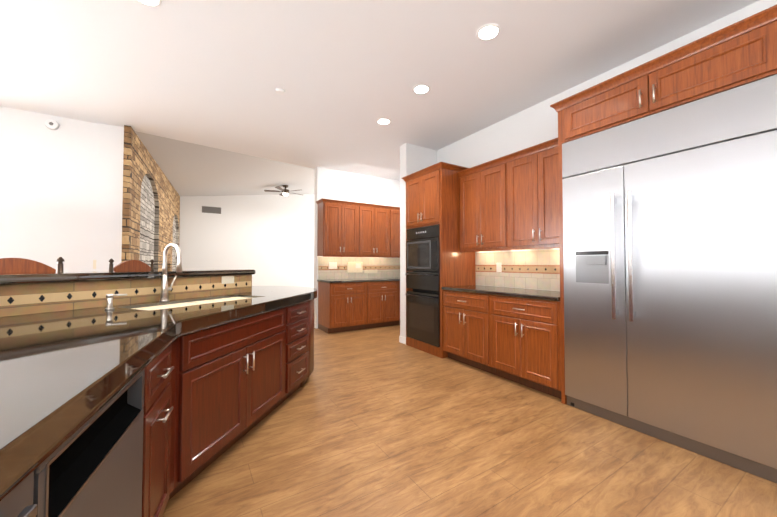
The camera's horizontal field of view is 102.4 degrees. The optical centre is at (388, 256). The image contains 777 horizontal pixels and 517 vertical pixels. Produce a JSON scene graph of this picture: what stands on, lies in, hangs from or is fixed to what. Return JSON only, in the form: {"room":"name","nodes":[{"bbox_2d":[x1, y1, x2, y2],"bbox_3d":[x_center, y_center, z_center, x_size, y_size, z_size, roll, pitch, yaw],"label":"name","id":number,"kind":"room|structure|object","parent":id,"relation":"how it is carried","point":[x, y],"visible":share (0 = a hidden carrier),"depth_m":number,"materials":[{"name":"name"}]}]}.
{"room":"kitchen","nodes":[
{"label":"kitchen","id":0,"kind":"room"},
{"bbox_2d":[0,106,98,271],"bbox_3d":[-6.150,-0.262,2.743,5.865,3.100,0.180,1,-2,-32],"label":"wall","id":1,"kind":"structure","parent":0,"point":[48,195],"depth_m":3.91,"materials":[{"name":"white paint"}]},
{"bbox_2d":[45,119,58,129],"bbox_3d":[-4.226,-1.666,3.917,0.130,0.130,0.039,1,-2,-32],"label":"smoke detector","id":2,"kind":"object","parent":1,"relation":"attached to","point":[51,124],"visible":1,"depth_m":3.91,"materials":[{"name":"white plastic"}]},
{"bbox_2d":[179,194,313,287],"bbox_3d":[-3.054,-1.286,12.756,10.300,5.600,0.120,1,-2,-32],"label":"wall","id":3,"kind":"structure","parent":0,"point":[269,239],"depth_m":11.46,"materials":[{"name":"white paint"}]},
{"bbox_2d":[202,206,220,213],"bbox_3d":[-6.106,-1.620,10.779,0.580,0.220,0.009,1,-2,-32],"label":"air vent","id":4,"kind":"object","parent":3,"relation":"in","point":[207,209],"visible":1,"depth_m":10.77,"materials":[{"name":"grey metal"}]},
{"bbox_2d":[314,167,399,327],"bbox_3d":[-0.435,-0.773,6.663,2.300,4.300,0.165,1,-2,-32],"label":"wall","id":5,"kind":"structure","parent":0,"point":[333,184],"depth_m":6.34,"materials":[{"name":"white paint"}]},
{"bbox_2d":[316,198,359,256],"bbox_3d":[-0.969,-0.538,6.027,0.717,1.040,0.334,1,-2,-32],"label":"upper cabinet","id":6,"kind":"object","parent":5,"relation":"attached to","point":[349,229],"depth_m":5.88,"materials":[{"name":"brown wood"}]},
{"bbox_2d":[318,257,399,278],"bbox_3d":[-0.424,0.228,6.528,2.150,0.424,0.037,1,-2,-32],"label":"backsplash","id":7,"kind":"structure","parent":5,"relation":"attached to","point":[338,267],"depth_m":6.39,"materials":[{"name":"tile"}]},
{"bbox_2d":[360,203,391,257],"bbox_3d":[-0.361,-0.529,6.406,0.717,1.040,0.334,1,-2,-32],"label":"upper cabinet","id":8,"kind":"object","parent":5,"relation":"attached to","point":[375,221],"depth_m":6.28,"materials":[{"name":"brown wood"}]},
{"bbox_2d":[392,207,399,257],"bbox_3d":[0.247,-0.520,6.786,0.716,1.040,0.334,1,-2,-32],"label":"upper cabinet","id":9,"kind":"object","parent":5,"relation":"attached to","point":[395,210],"depth_m":6.54,"materials":[{"name":"brown wood"}]},
{"bbox_2d":[0,0,758,195],"bbox_3d":[-1.413,-2.661,4.778,16.000,1.868,16.200,1,-2,-32],"label":"ceiling","id":10,"kind":"structure","parent":0,"point":[345,75],"depth_m":2.99,"materials":[{"name":"white paint"}]},
{"bbox_2d":[136,0,161,7],"bbox_3d":[-1.703,-1.821,2.184,0.190,0.008,0.190,1,-2,-32],"label":"recessed light","id":11,"kind":"object","parent":10,"relation":"in","point":[154,3],"visible":1,"depth_m":2.24,"materials":[{"name":"white"}]},
{"bbox_2d":[275,88,284,94],"bbox_3d":[-1.168,-1.783,3.366,0.100,0.030,0.100,1,-2,-32],"label":"ceiling detector","id":12,"kind":"object","parent":10,"relation":"attached to","point":[280,91],"visible":1,"depth_m":3.34,"materials":[{"name":"white plastic"}]},
{"bbox_2d":[264,185,300,195],"bbox_3d":[-3.362,-2.145,10.159,1.256,0.330,1.210,1,-2,-32],"label":"ceiling fan","id":13,"kind":"object","parent":10,"relation":"hanging from","point":[285,192],"visible":0.98,"depth_m":10.03,"materials":[{"name":"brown metal"}]},
{"bbox_2d":[377,118,390,124],"bbox_3d":[-0.061,-1.777,4.105,0.190,0.008,0.190,1,-2,-32],"label":"recessed light","id":14,"kind":"object","parent":10,"relation":"in","point":[383,121],"visible":1,"depth_m":4.10,"materials":[{"name":"white"}]},
{"bbox_2d":[412,84,429,94],"bbox_3d":[0.352,-1.794,3.349,0.190,0.008,0.190,1,-2,-32],"label":"recessed light","id":15,"kind":"object","parent":10,"relation":"in","point":[420,89],"visible":1,"depth_m":3.35,"materials":[{"name":"white"}]},
{"bbox_2d":[476,23,500,40],"bbox_3d":[0.807,-1.813,2.526,0.190,0.008,0.190,1,-2,-32],"label":"recessed light","id":16,"kind":"object","parent":10,"relation":"in","point":[488,32],"visible":1,"depth_m":2.52,"materials":[{"name":"white"}]},
{"bbox_2d":[399,143,436,344],"bbox_3d":[0.871,-0.205,5.272,1.545,3.100,0.180,1,-2,-32],"label":"wall column","id":17,"kind":"structure","parent":0,"point":[414,158],"depth_m":4.89,"materials":[{"name":"white paint"}]},
{"bbox_2d":[162,325,776,516],"bbox_3d":[-1.413,1.359,4.687,16.000,0.048,16.200,1,-2,-32],"label":"floor","id":18,"kind":"structure","parent":0,"point":[378,422],"depth_m":1.97,"materials":[{"name":"brown wood"}]},
{"bbox_2d":[0,257,64,272],"bbox_3d":[-2.466,0.633,2.050,0.455,1.281,0.535,-1,-2,37],"label":"bar stool","id":19,"kind":"object","parent":18,"relation":"on","point":[15,265],"visible":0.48,"depth_m":2.22,"materials":[{"name":"brown wood"}]},
{"bbox_2d":[109,259,153,270],"bbox_3d":[-2.534,0.661,3.293,0.455,1.281,0.535,0,-1,8],"label":"bar stool","id":20,"kind":"object","parent":18,"relation":"on","point":[132,265],"visible":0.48,"depth_m":3.30,"materials":[{"name":"brown wood"}]},
{"bbox_2d":[96,123,179,270],"bbox_3d":[-5.332,-0.350,7.146,0.685,3.476,6.937,1,-2,-32],"label":"wall column","id":21,"kind":"structure","parent":18,"relation":"on","point":[138,214],"depth_m":4.32,"materials":[{"name":"brown stone"}]},
{"bbox_2d":[0,269,316,516],"bbox_3d":[-1.172,0.669,1.224,3.075,1.170,5.382,1,-2,-32],"label":"kitchen island","id":22,"kind":"object","parent":18,"relation":"on","point":[223,359],"visible":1,"depth_m":1.65,"materials":[{"name":"brown wood"}]},
{"bbox_2d":[33,370,144,516],"bbox_3d":[-1.039,0.809,0.721,0.609,0.861,0.598,1,-1,-23],"label":"dishwasher","id":23,"kind":"object","parent":22,"relation":"in","point":[92,466],"visible":0.54,"depth_m":0.84,"materials":[{"name":"silver metal"}]},
{"bbox_2d":[105,294,126,309],"bbox_3d":[-1.692,0.277,1.942,0.106,0.095,0.044,1,-2,-32],"label":"soap dispenser","id":24,"kind":"object","parent":22,"relation":"on","point":[109,297],"visible":1,"depth_m":1.92,"materials":[{"name":"silver metal"}]},
{"bbox_2d":[0,275,251,316],"bbox_3d":[-1.097,0.213,0.876,1.933,0.174,4.413,1,-2,-32],"label":"backsplash","id":25,"kind":"structure","parent":22,"relation":"on","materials":[{"name":"tile"}]},
{"bbox_2d":[159,243,181,301],"bbox_3d":[-1.616,0.114,2.321,0.143,0.438,0.212,1,-2,-32],"label":"faucet","id":26,"kind":"object","parent":22,"relation":"on","point":[165,288],"visible":1,"depth_m":2.33,"materials":[{"name":"silver metal"}]},
{"bbox_2d":[131,297,248,309],"bbox_3d":[-1.421,0.462,2.374,1.018,0.212,0.866,1,-2,-32],"label":"sink","id":27,"kind":"object","parent":22,"relation":"in","point":[196,301],"depth_m":2.35,"materials":[{"name":"beige ceramic"}]},
{"bbox_2d":[317,281,368,332],"bbox_3d":[-0.874,0.914,5.881,0.716,0.890,0.624,1,-2,-32],"label":"base cabinet","id":28,"kind":"object","parent":18,"relation":"on","point":[344,305],"depth_m":5.64,"materials":[{"name":"brown wood"}]},
{"bbox_2d":[325,277,399,284],"bbox_3d":[-0.272,0.456,6.256,2.176,0.040,0.619,1,-2,-32],"label":"countertop","id":29,"kind":"structure","parent":28,"relation":"on","point":[392,278],"depth_m":5.93,"materials":[{"name":"black stone"}]},
{"bbox_2d":[369,281,399,327],"bbox_3d":[-0.267,0.923,6.261,0.717,0.890,0.624,1,-2,-32],"label":"base cabinet","id":30,"kind":"object","parent":18,"relation":"on","point":[384,296],"depth_m":6.02,"materials":[{"name":"brown wood"}]},
{"bbox_2d":[402,162,475,357],"bbox_3d":[0.719,0.052,4.580,0.702,2.555,0.905,1,-2,-32],"label":"tall cabinet","id":31,"kind":"object","parent":18,"relation":"on","point":[436,259],"visible":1,"depth_m":4.27,"materials":[{"name":"brown wood"}]},
{"bbox_2d":[442,289,488,371],"bbox_3d":[1.166,0.870,3.903,0.640,0.890,0.768,1,-2,-32],"label":"base cabinet","id":32,"kind":"object","parent":18,"relation":"on","point":[465,335],"depth_m":3.71,"materials":[{"name":"brown wood"}]},
{"bbox_2d":[485,293,560,398],"bbox_3d":[1.573,0.855,3.252,0.640,0.890,0.768,1,-2,-32],"label":"base cabinet","id":33,"kind":"object","parent":18,"relation":"on","point":[512,334],"depth_m":3.04,"materials":[{"name":"brown wood"}]},
{"bbox_2d":[441,285,559,300],"bbox_3d":[1.362,0.395,3.584,0.634,0.040,1.536,1,-2,-32],"label":"countertop","id":34,"kind":"structure","parent":33,"relation":"on","point":[549,295],"depth_m":3.38,"materials":[{"name":"black stone"}]},
{"bbox_2d":[562,74,776,482],"bbox_3d":[2.104,0.135,2.363,0.698,2.290,1.242,1,-2,-32],"label":"fridge","id":35,"kind":"object","parent":18,"relation":"on","point":[670,265],"visible":1,"depth_m":2.07,"materials":[{"name":"silver metal"}]},
{"bbox_2d":[437,0,776,290],"bbox_3d":[2.776,-0.277,2.076,0.120,3.100,7.270,1,-2,-32],"label":"wall","id":36,"kind":"structure","parent":0,"point":[536,124],"depth_m":3.69,"materials":[{"name":"white paint"}]},
{"bbox_2d":[457,156,504,251],"bbox_3d":[1.297,-0.626,4.019,0.330,1.065,0.768,1,-2,-32],"label":"upper cabinet","id":37,"kind":"object","parent":36,"relation":"attached to","point":[482,186],"depth_m":3.90,"materials":[{"name":"brown wood"}]},
{"bbox_2d":[475,250,559,290],"bbox_3d":[1.636,0.152,3.761,0.016,0.450,1.533,1,-2,-32],"label":"backsplash","id":38,"kind":"structure","parent":36,"relation":"attached to","point":[537,269],"depth_m":3.80,"materials":[{"name":"tile"}]},
{"bbox_2d":[505,138,558,249],"bbox_3d":[1.704,-0.640,3.368,0.330,1.065,0.768,1,-2,-32],"label":"upper cabinet","id":39,"kind":"object","parent":36,"relation":"attached to","point":[509,202],"depth_m":3.33,"materials":[{"name":"brown wood"}]},
{"bbox_2d":[550,5,776,403],"bbox_3d":[2.116,-0.053,2.372,0.672,2.665,1.420,1,-2,-32],"label":"upper cabinet","id":40,"kind":"object","parent":36,"relation":"attached to","point":[739,53],"visible":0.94,"depth_m":2.13,"materials":[{"name":"brown wood"}]}
]}

